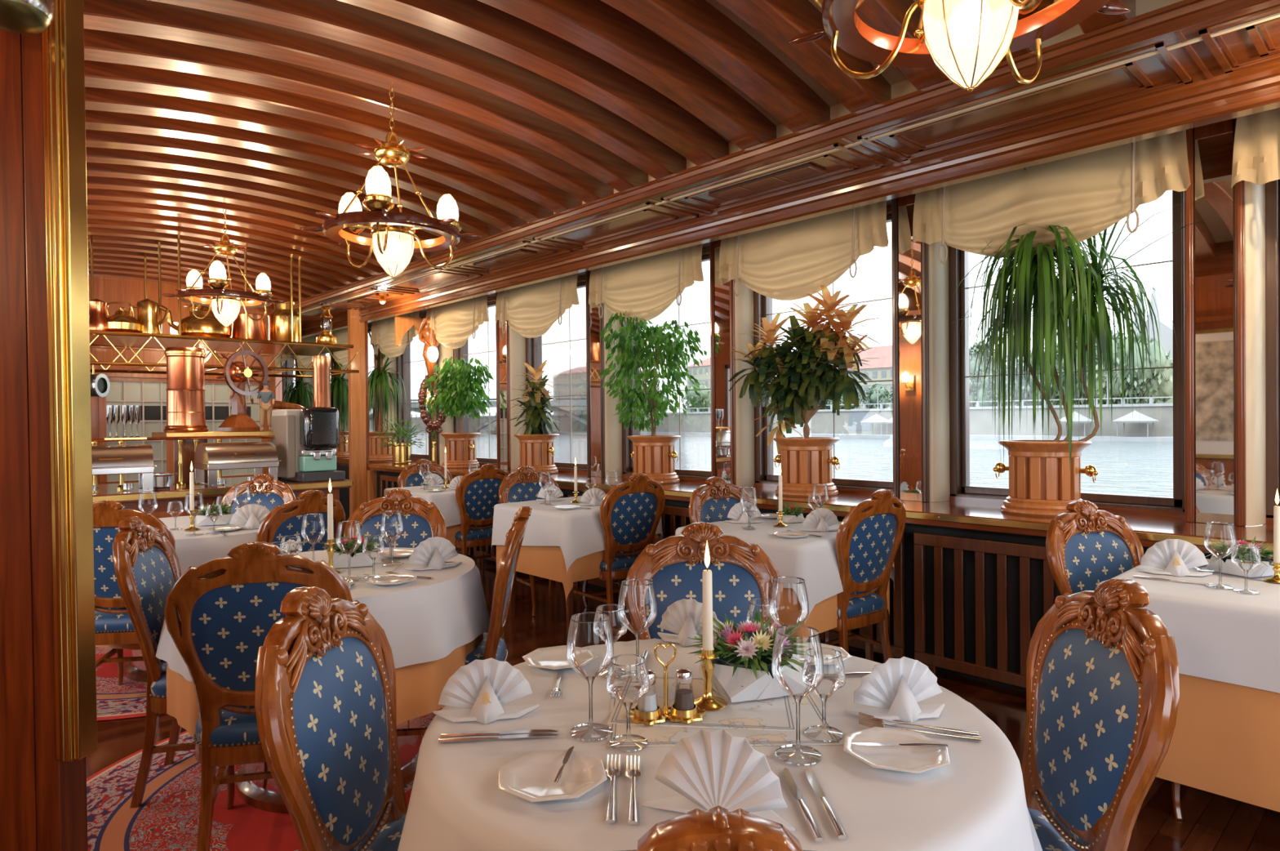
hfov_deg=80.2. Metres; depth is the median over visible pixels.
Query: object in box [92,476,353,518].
countertop
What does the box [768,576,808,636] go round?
wine glass
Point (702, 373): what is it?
building
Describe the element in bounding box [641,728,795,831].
napkin
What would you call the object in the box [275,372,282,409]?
wall
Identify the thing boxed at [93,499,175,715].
dining chair
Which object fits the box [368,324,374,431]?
window
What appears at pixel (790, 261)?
curtain
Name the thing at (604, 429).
trim
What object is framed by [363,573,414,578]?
table knife
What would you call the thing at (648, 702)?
shaker
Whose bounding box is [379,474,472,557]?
radiator cover
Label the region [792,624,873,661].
square table
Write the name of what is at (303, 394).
potted plant
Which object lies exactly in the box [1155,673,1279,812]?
undercloth
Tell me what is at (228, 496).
water goblet
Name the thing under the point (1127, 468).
river
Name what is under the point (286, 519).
dining chair
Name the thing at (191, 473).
taper candle
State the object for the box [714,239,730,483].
mirror
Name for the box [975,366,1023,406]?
tree
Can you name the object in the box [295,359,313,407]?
trim
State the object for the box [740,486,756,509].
bowl
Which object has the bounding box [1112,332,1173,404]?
tree
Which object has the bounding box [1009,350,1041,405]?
tree
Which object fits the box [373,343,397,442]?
trim
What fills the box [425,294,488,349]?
curtain
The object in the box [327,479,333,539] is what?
taper candle
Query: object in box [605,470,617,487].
wine glass
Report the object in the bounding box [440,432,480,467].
tub
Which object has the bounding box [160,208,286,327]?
chandelier
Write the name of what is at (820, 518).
napkin
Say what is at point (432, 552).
napkin
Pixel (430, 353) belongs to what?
lamp
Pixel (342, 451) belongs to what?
tub
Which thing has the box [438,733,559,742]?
table knife
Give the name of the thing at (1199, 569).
fork
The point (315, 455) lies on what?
tap
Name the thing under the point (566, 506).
bread plate
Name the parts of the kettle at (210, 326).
spout, handle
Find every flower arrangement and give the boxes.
[195,500,233,525]
[319,532,384,568]
[683,607,812,702]
[774,504,805,522]
[1204,535,1274,577]
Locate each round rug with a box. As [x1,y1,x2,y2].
[86,706,443,850]
[95,646,146,719]
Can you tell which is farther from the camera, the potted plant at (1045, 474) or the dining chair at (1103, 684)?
the potted plant at (1045, 474)
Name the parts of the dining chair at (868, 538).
leg, leg, moulding, seat frame, backrest, seat, nail trim, backrest, frame, leg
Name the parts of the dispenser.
panel, drip panel, tank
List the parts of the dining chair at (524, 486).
backrest, frame, moulding, leg, leg, leg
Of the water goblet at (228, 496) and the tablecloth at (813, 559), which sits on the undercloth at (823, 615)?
the tablecloth at (813, 559)
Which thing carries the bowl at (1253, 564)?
on the water goblet at (1253, 564)
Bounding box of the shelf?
[91,430,280,490]
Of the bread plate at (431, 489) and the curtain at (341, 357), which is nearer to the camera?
the bread plate at (431, 489)
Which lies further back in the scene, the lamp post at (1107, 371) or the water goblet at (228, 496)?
the lamp post at (1107, 371)
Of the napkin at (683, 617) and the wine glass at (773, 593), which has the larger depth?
the napkin at (683, 617)
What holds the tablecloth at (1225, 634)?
on the undercloth at (1225, 740)
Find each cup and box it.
[324,538,336,544]
[633,703,697,720]
[697,647,719,659]
[1269,561,1279,566]
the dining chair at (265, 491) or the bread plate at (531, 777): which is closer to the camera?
the bread plate at (531, 777)
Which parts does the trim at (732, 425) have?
pilaster moulding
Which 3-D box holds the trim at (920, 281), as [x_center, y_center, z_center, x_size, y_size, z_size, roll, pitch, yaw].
[1.663,-0.445,4.379,0.380,1.736,0.257,-1,1,-43]
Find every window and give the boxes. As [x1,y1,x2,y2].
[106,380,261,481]
[281,355,295,401]
[319,352,330,356]
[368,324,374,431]
[396,311,428,461]
[453,296,497,466]
[525,275,586,473]
[621,247,711,482]
[753,205,893,494]
[948,190,1184,517]
[1265,178,1279,524]
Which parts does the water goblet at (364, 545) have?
stem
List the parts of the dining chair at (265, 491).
backrest, moulding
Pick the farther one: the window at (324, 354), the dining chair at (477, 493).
the window at (324, 354)
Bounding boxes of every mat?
[335,562,406,577]
[607,675,798,731]
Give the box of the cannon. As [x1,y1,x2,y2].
[271,400,304,408]
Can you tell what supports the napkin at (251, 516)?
on the tablecloth at (192, 549)
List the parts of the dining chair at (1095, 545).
frame, moulding, backrest, nail trim, leg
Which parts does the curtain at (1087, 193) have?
tie cord, tie cord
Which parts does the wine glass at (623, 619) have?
stem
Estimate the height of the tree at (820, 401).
6.880 m
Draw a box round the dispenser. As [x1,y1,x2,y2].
[271,406,345,482]
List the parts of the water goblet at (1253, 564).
stem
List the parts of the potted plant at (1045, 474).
stem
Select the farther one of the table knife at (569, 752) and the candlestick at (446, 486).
the candlestick at (446, 486)
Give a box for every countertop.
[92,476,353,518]
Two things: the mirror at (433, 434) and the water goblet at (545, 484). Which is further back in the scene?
the mirror at (433, 434)
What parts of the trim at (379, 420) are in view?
pilaster moulding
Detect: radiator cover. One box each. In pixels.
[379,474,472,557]
[473,493,565,582]
[568,494,688,595]
[818,533,904,662]
[913,532,1054,688]
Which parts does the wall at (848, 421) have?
balustrade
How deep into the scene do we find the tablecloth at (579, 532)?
4.64 m
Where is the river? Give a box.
[687,435,1173,497]
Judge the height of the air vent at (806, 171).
0.016 m
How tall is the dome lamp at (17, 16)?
0.200 m
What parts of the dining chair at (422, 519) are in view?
backrest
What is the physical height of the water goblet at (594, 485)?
0.144 m
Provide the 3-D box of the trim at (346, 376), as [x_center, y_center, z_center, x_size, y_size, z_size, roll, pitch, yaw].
[-4.015,-0.441,10.455,0.380,1.736,0.257,-1,1,-43]
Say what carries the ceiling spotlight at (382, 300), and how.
attached to the wall at (1142, 6)
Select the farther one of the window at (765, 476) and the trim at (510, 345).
the trim at (510, 345)
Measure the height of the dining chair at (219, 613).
0.976 m
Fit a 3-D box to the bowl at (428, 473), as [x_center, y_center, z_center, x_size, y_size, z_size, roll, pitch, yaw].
[-1.780,0.373,6.275,0.084,0.113,0.084,0,0,29]
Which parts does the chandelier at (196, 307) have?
lamp globe, glass globe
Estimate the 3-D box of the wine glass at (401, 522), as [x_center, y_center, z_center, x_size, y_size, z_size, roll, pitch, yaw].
[-0.959,0.435,2.936,0.084,0.205,0.084,-1,1,-40]
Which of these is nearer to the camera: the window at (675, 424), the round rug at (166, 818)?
the round rug at (166, 818)
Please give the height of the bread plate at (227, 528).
0.016 m
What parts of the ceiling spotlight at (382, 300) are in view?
lamp shade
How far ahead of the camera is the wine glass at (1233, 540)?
2.44 m
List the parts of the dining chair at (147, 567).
leg, frame, moulding, backrest, nail trim, nail trim, seat frame, seat, leg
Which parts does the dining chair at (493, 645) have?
seat, moulding, nail trim, backrest, frame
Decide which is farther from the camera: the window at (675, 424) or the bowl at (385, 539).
the window at (675, 424)
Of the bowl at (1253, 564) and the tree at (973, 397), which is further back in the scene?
the tree at (973, 397)
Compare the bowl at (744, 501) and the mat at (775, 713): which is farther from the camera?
the bowl at (744, 501)
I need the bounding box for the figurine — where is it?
[257,382,275,430]
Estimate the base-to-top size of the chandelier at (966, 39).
0.869 m
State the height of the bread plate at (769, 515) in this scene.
0.016 m
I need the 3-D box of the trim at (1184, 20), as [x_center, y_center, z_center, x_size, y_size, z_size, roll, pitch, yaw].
[-1.194,-1.474,6.619,1.375,0.362,15.900,-1,1,-43]
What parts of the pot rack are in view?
hanging rod, hanging rod, rail, hanging rod, hanging rod, rail, shelf plate, rail, rail, hanging rod, hanging rod, hanging rod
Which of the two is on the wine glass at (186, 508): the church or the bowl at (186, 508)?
the bowl at (186, 508)
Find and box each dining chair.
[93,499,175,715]
[112,515,195,808]
[164,540,352,850]
[220,473,295,513]
[254,586,408,850]
[256,488,345,554]
[343,488,446,547]
[396,506,532,736]
[397,458,469,555]
[454,463,509,574]
[498,465,587,616]
[573,473,665,634]
[621,805,810,850]
[625,521,782,639]
[688,475,807,642]
[821,488,906,662]
[1021,578,1179,850]
[1045,499,1182,819]
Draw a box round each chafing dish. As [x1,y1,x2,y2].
[91,444,156,491]
[191,440,280,487]
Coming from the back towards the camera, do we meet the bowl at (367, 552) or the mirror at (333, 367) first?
the mirror at (333, 367)
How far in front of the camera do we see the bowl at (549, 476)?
5.08 m
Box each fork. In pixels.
[386,570,433,578]
[550,670,563,695]
[604,754,621,822]
[625,755,640,824]
[857,711,978,736]
[858,718,981,741]
[1195,567,1213,571]
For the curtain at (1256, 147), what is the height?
0.480 m
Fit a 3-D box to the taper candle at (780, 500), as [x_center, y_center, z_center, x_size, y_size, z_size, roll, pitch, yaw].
[0.722,0.324,3.905,0.020,0.250,0.020,-1,1,-43]
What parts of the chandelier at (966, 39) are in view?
wheel handle, curved arm, wheel handle, suspension rod, glass globe, curved arm, curved arm, wheel handle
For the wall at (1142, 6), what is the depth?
3.28 m
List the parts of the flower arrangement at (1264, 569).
flower, flower, flower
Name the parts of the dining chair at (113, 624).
backrest, backrest, seat, nail trim, seat frame, leg, frame, moulding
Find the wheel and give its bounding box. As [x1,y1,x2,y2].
[216,341,274,431]
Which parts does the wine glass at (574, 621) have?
stem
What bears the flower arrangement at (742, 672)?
on the mat at (775, 713)
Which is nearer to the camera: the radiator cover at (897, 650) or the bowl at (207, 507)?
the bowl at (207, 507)
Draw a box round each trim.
[272,0,1279,324]
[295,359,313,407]
[301,58,1279,337]
[330,351,348,431]
[336,457,415,464]
[347,308,368,516]
[366,470,377,502]
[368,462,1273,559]
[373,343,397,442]
[427,342,453,464]
[495,292,526,470]
[585,270,622,477]
[709,239,755,486]
[891,193,950,502]
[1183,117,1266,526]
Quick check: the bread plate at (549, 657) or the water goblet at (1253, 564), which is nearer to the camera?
the bread plate at (549, 657)
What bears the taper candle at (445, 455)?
on the candlestick at (446, 486)
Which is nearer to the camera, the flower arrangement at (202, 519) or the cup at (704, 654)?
the cup at (704, 654)
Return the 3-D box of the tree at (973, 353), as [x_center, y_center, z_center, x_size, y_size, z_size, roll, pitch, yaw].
[62.773,-9.060,140.613,12.372,13.452,12.200,0,0,29]
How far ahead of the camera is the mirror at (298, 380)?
11.37 m
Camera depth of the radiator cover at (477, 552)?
6.88 m
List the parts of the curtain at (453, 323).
tie cord, tie cord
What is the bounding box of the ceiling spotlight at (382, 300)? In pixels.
[377,293,386,303]
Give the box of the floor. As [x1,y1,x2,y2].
[85,526,1279,850]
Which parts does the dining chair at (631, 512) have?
leg, seat frame, leg, seat, moulding, backrest, backrest, frame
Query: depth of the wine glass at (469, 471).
6.49 m
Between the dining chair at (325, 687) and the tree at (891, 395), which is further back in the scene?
the tree at (891, 395)
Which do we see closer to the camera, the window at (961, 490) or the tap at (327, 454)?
the window at (961, 490)
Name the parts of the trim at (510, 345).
pilaster moulding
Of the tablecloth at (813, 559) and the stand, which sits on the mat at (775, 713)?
the stand
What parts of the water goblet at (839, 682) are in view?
stem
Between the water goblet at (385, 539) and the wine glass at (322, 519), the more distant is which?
the water goblet at (385, 539)
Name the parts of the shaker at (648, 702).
glass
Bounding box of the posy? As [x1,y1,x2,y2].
[283,538,298,555]
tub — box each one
[334,431,349,457]
[368,431,395,461]
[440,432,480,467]
[514,433,559,473]
[626,435,680,484]
[773,436,839,497]
[992,439,1097,516]
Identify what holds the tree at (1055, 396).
on the ground
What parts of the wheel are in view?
copper globe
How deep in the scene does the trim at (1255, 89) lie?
3.69 m
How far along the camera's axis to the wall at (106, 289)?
8.12 m
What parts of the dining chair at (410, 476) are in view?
backrest, moulding, frame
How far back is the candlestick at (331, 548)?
2.77 m
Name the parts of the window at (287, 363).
glass pane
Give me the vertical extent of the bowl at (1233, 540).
0.113 m
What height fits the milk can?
0.400 m
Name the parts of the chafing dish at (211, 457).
burner, roll lid, lid handle, burner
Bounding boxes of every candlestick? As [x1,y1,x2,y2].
[184,509,199,530]
[324,538,341,573]
[441,478,449,488]
[570,490,581,502]
[693,647,727,711]
[773,510,787,526]
[1263,561,1279,583]
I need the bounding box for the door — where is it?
[0,0,97,850]
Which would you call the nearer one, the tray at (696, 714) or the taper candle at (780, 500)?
the tray at (696, 714)
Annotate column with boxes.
[163,346,208,431]
[311,355,331,406]
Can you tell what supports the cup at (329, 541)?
on the candlestick at (331, 548)
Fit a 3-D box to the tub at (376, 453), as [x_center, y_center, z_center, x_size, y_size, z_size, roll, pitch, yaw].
[-3.170,0.253,9.328,0.406,0.350,0.466,-1,1,-43]
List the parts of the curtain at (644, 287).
tie cord, tie cord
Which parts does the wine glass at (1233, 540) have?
stem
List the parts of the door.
panel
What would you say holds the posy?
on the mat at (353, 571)
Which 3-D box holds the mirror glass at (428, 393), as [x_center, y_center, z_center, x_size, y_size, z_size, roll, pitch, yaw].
[-2.223,-0.288,8.188,0.200,0.200,0.008,-1,0,-8]
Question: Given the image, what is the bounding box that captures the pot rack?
[89,234,361,377]
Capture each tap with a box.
[311,451,320,459]
[324,450,332,459]
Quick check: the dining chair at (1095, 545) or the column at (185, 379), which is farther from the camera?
the column at (185, 379)
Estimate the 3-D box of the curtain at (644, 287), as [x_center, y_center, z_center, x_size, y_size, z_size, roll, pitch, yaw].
[-0.009,-1.036,5.678,0.110,0.526,1.253,-1,1,-43]
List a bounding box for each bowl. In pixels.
[166,501,183,517]
[184,493,204,515]
[200,511,228,517]
[205,504,222,520]
[301,513,325,544]
[333,545,373,557]
[336,520,361,554]
[362,535,384,559]
[380,510,403,540]
[380,524,399,544]
[419,463,429,477]
[422,471,431,481]
[538,472,551,488]
[544,482,555,494]
[566,612,613,680]
[593,604,626,643]
[606,654,649,706]
[617,578,657,634]
[712,640,792,678]
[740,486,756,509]
[742,500,757,516]
[771,625,824,699]
[782,511,800,516]
[802,648,845,698]
[1204,521,1236,558]
[1216,551,1270,562]
[1231,544,1261,571]
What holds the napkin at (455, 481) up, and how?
on the tablecloth at (445, 500)
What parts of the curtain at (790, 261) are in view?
tie cord, tie cord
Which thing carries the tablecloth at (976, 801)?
on the undercloth
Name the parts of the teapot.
handle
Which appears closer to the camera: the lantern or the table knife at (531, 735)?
the table knife at (531, 735)
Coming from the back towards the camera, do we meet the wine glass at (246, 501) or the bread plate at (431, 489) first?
the bread plate at (431, 489)
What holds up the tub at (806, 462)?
in the potted plant at (806, 375)
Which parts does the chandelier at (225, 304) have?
wheel handle, wheel handle, lamp globe, curved arm, suspension rod, lamp globe, curved arm, chain, glass globe, suspension rod, suspension rod, curved arm, wheel handle, lamp globe, wheel handle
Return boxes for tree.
[686,381,711,411]
[818,399,830,409]
[826,386,862,408]
[860,382,891,408]
[888,385,892,402]
[968,339,1007,389]
[968,373,982,406]
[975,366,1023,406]
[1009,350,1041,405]
[1025,342,1077,405]
[1062,337,1117,404]
[1083,328,1138,404]
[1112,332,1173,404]
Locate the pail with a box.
[231,312,266,339]
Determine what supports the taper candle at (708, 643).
in the candlestick at (708, 701)
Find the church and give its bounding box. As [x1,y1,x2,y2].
[1072,282,1173,404]
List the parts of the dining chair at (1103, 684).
seat, nail trim, backrest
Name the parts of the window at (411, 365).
glass pane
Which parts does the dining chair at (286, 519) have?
moulding, backrest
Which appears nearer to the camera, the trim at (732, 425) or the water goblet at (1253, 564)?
the water goblet at (1253, 564)
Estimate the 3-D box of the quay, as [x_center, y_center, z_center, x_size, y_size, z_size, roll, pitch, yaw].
[-45.085,1.797,204.241,5.000,0.750,480.000,-1,1,-43]
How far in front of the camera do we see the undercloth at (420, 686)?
2.52 m
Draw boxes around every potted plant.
[275,359,313,407]
[306,352,349,457]
[345,328,406,461]
[375,415,424,464]
[422,355,493,467]
[508,360,563,473]
[598,311,706,484]
[728,284,880,497]
[946,167,1209,516]
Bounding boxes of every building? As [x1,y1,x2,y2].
[686,357,711,412]
[831,345,892,408]
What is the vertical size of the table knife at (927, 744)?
0.005 m
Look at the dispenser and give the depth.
5.72 m
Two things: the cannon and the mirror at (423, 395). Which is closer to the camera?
the cannon
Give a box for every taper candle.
[189,461,194,510]
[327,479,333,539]
[444,447,447,478]
[573,459,577,490]
[702,541,713,649]
[778,465,782,511]
[1273,488,1279,563]
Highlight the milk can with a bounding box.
[267,301,299,341]
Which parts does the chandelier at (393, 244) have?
wheel handle, wheel handle, lamp globe, curved arm, suspension rod, lamp globe, curved arm, wheel handle, chain, glass globe, suspension rod, suspension rod, curved arm, wheel handle, lamp globe, wheel handle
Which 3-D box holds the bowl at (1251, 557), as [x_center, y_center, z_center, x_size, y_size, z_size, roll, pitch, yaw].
[2.095,0.483,2.643,0.152,0.063,0.152,-1,1,-43]
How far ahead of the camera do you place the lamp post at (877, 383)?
120.86 m
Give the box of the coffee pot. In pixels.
[128,297,168,333]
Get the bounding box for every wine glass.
[137,491,157,514]
[184,493,204,535]
[233,485,250,506]
[301,513,325,559]
[336,520,361,582]
[380,510,403,565]
[419,463,429,488]
[468,462,478,472]
[538,472,551,503]
[566,611,613,741]
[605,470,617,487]
[617,577,657,681]
[740,486,756,528]
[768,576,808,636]
[771,624,824,765]
[812,484,828,507]
[1204,521,1236,589]
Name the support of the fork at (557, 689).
on the tablecloth at (976, 801)
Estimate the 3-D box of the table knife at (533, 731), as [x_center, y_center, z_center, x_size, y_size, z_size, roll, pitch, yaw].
[-0.245,0.539,1.333,0.205,0.007,0.015,0,0,-4]
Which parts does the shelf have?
brass post, brass post, brass post, copper rail, brass post, brass post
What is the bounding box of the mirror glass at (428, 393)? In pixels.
[426,389,441,407]
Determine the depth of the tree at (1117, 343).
101.55 m
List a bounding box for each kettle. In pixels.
[88,298,107,330]
[159,296,231,337]
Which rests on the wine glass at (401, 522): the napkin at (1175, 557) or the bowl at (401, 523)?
the bowl at (401, 523)
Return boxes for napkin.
[230,503,270,528]
[404,536,460,570]
[422,473,444,486]
[432,657,539,724]
[448,475,462,489]
[536,484,565,501]
[578,487,606,505]
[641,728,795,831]
[657,598,722,646]
[724,501,764,523]
[800,507,839,531]
[844,656,944,723]
[1135,538,1212,576]
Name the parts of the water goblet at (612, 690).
stem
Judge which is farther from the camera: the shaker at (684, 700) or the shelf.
the shelf
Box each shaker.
[636,669,658,711]
[673,667,695,710]
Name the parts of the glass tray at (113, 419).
tall glass, tall glass, tall glass, tall glass, tall glass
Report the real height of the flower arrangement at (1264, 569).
0.125 m
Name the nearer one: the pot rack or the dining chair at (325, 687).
the dining chair at (325, 687)
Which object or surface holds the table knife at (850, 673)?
on the tablecloth at (976, 801)
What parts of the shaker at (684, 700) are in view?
glass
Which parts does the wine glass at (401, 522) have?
stem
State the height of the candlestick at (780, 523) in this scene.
0.079 m
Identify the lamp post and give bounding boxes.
[876,382,879,408]
[1105,370,1108,404]
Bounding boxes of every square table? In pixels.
[508,570,587,635]
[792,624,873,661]
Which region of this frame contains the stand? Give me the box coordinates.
[625,643,706,725]
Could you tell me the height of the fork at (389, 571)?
0.012 m
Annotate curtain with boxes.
[275,354,288,373]
[290,333,320,368]
[328,327,347,364]
[370,310,419,358]
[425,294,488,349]
[494,273,579,337]
[588,243,703,322]
[719,200,888,300]
[912,129,1191,263]
[1231,107,1279,187]
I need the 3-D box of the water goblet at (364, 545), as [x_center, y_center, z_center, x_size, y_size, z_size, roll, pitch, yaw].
[-0.947,0.467,2.700,0.074,0.144,0.074,-1,0,-28]
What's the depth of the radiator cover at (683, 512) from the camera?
5.17 m
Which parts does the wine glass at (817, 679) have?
stem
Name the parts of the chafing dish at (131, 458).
burner, lid handle, roll lid, burner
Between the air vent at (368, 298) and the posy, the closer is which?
the posy
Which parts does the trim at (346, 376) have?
pilaster moulding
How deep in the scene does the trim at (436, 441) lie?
8.28 m
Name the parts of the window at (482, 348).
glass pane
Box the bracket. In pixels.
[394,315,426,346]
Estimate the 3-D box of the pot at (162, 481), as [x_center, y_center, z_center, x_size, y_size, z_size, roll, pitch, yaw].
[-3.255,0.379,5.143,0.220,0.105,0.220,-1,1,-43]
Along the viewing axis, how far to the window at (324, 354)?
11.21 m
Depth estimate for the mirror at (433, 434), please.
8.33 m
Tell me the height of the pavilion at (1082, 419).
3.200 m
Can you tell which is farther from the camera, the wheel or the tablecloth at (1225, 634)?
the wheel
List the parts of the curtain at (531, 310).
tie cord, tie cord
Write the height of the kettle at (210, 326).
0.388 m
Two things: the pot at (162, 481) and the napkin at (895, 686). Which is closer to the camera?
the napkin at (895, 686)
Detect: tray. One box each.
[100,404,146,439]
[100,436,146,439]
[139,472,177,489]
[625,706,706,725]
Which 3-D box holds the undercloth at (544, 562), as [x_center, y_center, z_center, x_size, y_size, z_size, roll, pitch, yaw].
[-0.417,0.821,5.057,0.800,0.594,0.798,-1,1,-43]
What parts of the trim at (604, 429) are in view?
pilaster moulding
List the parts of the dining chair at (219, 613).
leg, nail trim, seat, leg, seat frame, backrest, backrest, frame, moulding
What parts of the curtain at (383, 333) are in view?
tie cord, tie cord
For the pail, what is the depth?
6.64 m
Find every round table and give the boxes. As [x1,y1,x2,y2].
[123,648,164,682]
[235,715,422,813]
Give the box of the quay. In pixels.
[686,431,1173,442]
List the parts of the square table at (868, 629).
leg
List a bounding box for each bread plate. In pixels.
[205,525,243,532]
[365,573,417,585]
[379,548,413,558]
[425,488,446,491]
[498,749,607,802]
[522,644,597,669]
[553,504,580,509]
[759,512,778,518]
[772,530,808,537]
[792,642,851,665]
[843,726,950,773]
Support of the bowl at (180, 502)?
on the water goblet at (180, 502)
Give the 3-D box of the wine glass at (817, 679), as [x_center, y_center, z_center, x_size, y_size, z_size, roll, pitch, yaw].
[0.258,0.437,1.240,0.084,0.205,0.084,0,0,21]
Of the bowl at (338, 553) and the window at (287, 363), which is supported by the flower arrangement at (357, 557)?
the bowl at (338, 553)
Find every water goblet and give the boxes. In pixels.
[166,501,183,529]
[205,504,222,533]
[215,495,231,508]
[271,541,290,554]
[280,534,302,554]
[362,535,384,578]
[380,523,399,561]
[422,471,431,489]
[544,482,555,504]
[585,477,595,488]
[593,604,626,677]
[606,653,649,751]
[742,499,757,529]
[746,598,779,635]
[802,646,845,742]
[808,494,822,510]
[1231,543,1261,594]
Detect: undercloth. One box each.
[95,643,140,649]
[166,632,483,737]
[445,524,470,545]
[496,533,658,613]
[768,577,889,642]
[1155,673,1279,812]
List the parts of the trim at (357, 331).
moulding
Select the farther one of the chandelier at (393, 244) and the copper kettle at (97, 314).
the copper kettle at (97, 314)
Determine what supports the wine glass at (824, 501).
on the tablecloth at (813, 559)
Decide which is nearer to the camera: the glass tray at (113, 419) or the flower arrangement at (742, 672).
the flower arrangement at (742, 672)
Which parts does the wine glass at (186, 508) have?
stem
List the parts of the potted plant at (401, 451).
brass pot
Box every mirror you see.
[297,367,299,404]
[332,351,336,384]
[376,343,381,431]
[417,372,447,433]
[430,371,436,463]
[498,320,506,469]
[588,270,600,476]
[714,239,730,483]
[897,193,922,501]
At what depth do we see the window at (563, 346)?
6.97 m
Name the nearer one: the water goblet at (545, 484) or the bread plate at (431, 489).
the water goblet at (545, 484)
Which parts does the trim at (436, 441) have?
pilaster moulding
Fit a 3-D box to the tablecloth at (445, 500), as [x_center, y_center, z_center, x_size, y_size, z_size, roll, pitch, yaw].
[-1.583,0.693,6.321,0.848,0.344,0.849,-1,1,-43]
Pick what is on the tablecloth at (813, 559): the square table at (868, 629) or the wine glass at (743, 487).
the wine glass at (743, 487)
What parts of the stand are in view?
handle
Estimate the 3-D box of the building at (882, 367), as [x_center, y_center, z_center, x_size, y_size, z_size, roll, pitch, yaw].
[52.487,-10.204,173.623,14.800,15.400,34.800,-1,1,-43]
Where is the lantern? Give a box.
[90,364,110,396]
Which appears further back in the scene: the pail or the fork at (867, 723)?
the pail
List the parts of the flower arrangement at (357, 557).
flower, flower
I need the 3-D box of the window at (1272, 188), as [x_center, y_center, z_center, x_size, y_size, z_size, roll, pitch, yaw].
[3.132,-0.447,2.910,0.180,1.736,1.146,-1,1,-43]
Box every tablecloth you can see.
[155,546,489,681]
[159,513,258,575]
[383,484,460,526]
[397,638,1042,850]
[491,495,662,572]
[675,516,894,623]
[1111,564,1279,693]
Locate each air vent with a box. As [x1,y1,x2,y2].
[346,293,389,304]
[472,249,537,267]
[707,163,826,201]
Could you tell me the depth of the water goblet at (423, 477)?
6.19 m
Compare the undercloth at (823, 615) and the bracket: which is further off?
the bracket
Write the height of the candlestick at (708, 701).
0.109 m
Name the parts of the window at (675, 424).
glass pane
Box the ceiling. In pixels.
[83,0,1135,309]
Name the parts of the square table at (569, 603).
leg, leg, leg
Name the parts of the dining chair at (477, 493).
leg, seat frame, seat, moulding, backrest, leg, backrest, frame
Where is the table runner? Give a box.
[606,693,844,746]
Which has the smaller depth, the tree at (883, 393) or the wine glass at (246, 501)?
the wine glass at (246, 501)
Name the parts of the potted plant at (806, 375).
stem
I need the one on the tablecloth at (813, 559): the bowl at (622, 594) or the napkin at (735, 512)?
the napkin at (735, 512)
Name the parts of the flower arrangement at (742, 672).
flower, flower, flower, flower, flower, flower, flower, flower, flower, flower, flower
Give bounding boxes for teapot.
[104,301,141,332]
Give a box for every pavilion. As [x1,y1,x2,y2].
[859,413,891,434]
[884,417,893,434]
[1055,410,1094,435]
[1111,409,1159,436]
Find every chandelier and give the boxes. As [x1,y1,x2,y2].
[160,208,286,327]
[169,274,231,363]
[299,85,481,278]
[787,0,1130,91]
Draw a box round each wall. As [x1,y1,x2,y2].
[88,275,275,484]
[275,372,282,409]
[297,0,1279,314]
[336,463,1273,691]
[686,395,1173,435]
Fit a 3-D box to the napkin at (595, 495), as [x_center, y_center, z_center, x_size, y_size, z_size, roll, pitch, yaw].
[-0.295,0.463,4.939,0.208,0.112,0.068,0,0,-5]
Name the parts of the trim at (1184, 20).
soffit panel, soffit panel, soffit panel, soffit panel, soffit panel, soffit panel, soffit panel, soffit panel, soffit panel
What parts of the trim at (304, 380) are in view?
pilaster moulding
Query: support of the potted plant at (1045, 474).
on the window sill at (1150, 530)
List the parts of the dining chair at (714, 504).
frame, backrest, moulding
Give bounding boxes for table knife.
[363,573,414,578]
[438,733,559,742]
[440,728,559,737]
[553,746,573,784]
[635,650,648,681]
[782,767,823,841]
[804,764,846,839]
[808,671,871,676]
[851,742,947,746]
[1133,575,1207,583]
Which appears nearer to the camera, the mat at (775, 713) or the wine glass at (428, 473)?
the mat at (775, 713)
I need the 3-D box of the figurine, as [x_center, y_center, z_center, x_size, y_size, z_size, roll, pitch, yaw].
[-2.935,-0.150,5.963,0.128,0.380,0.065,-1,0,-18]
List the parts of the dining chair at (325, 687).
backrest, nail trim, seat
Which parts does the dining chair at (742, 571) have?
backrest, nail trim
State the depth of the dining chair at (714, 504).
4.30 m
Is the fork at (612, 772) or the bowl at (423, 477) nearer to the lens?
the fork at (612, 772)
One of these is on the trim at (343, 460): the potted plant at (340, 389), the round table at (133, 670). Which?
the potted plant at (340, 389)
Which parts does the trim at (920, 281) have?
pilaster moulding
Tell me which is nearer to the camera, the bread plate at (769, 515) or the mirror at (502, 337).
the bread plate at (769, 515)
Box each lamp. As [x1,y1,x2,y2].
[0,0,53,34]
[315,305,337,343]
[417,316,439,377]

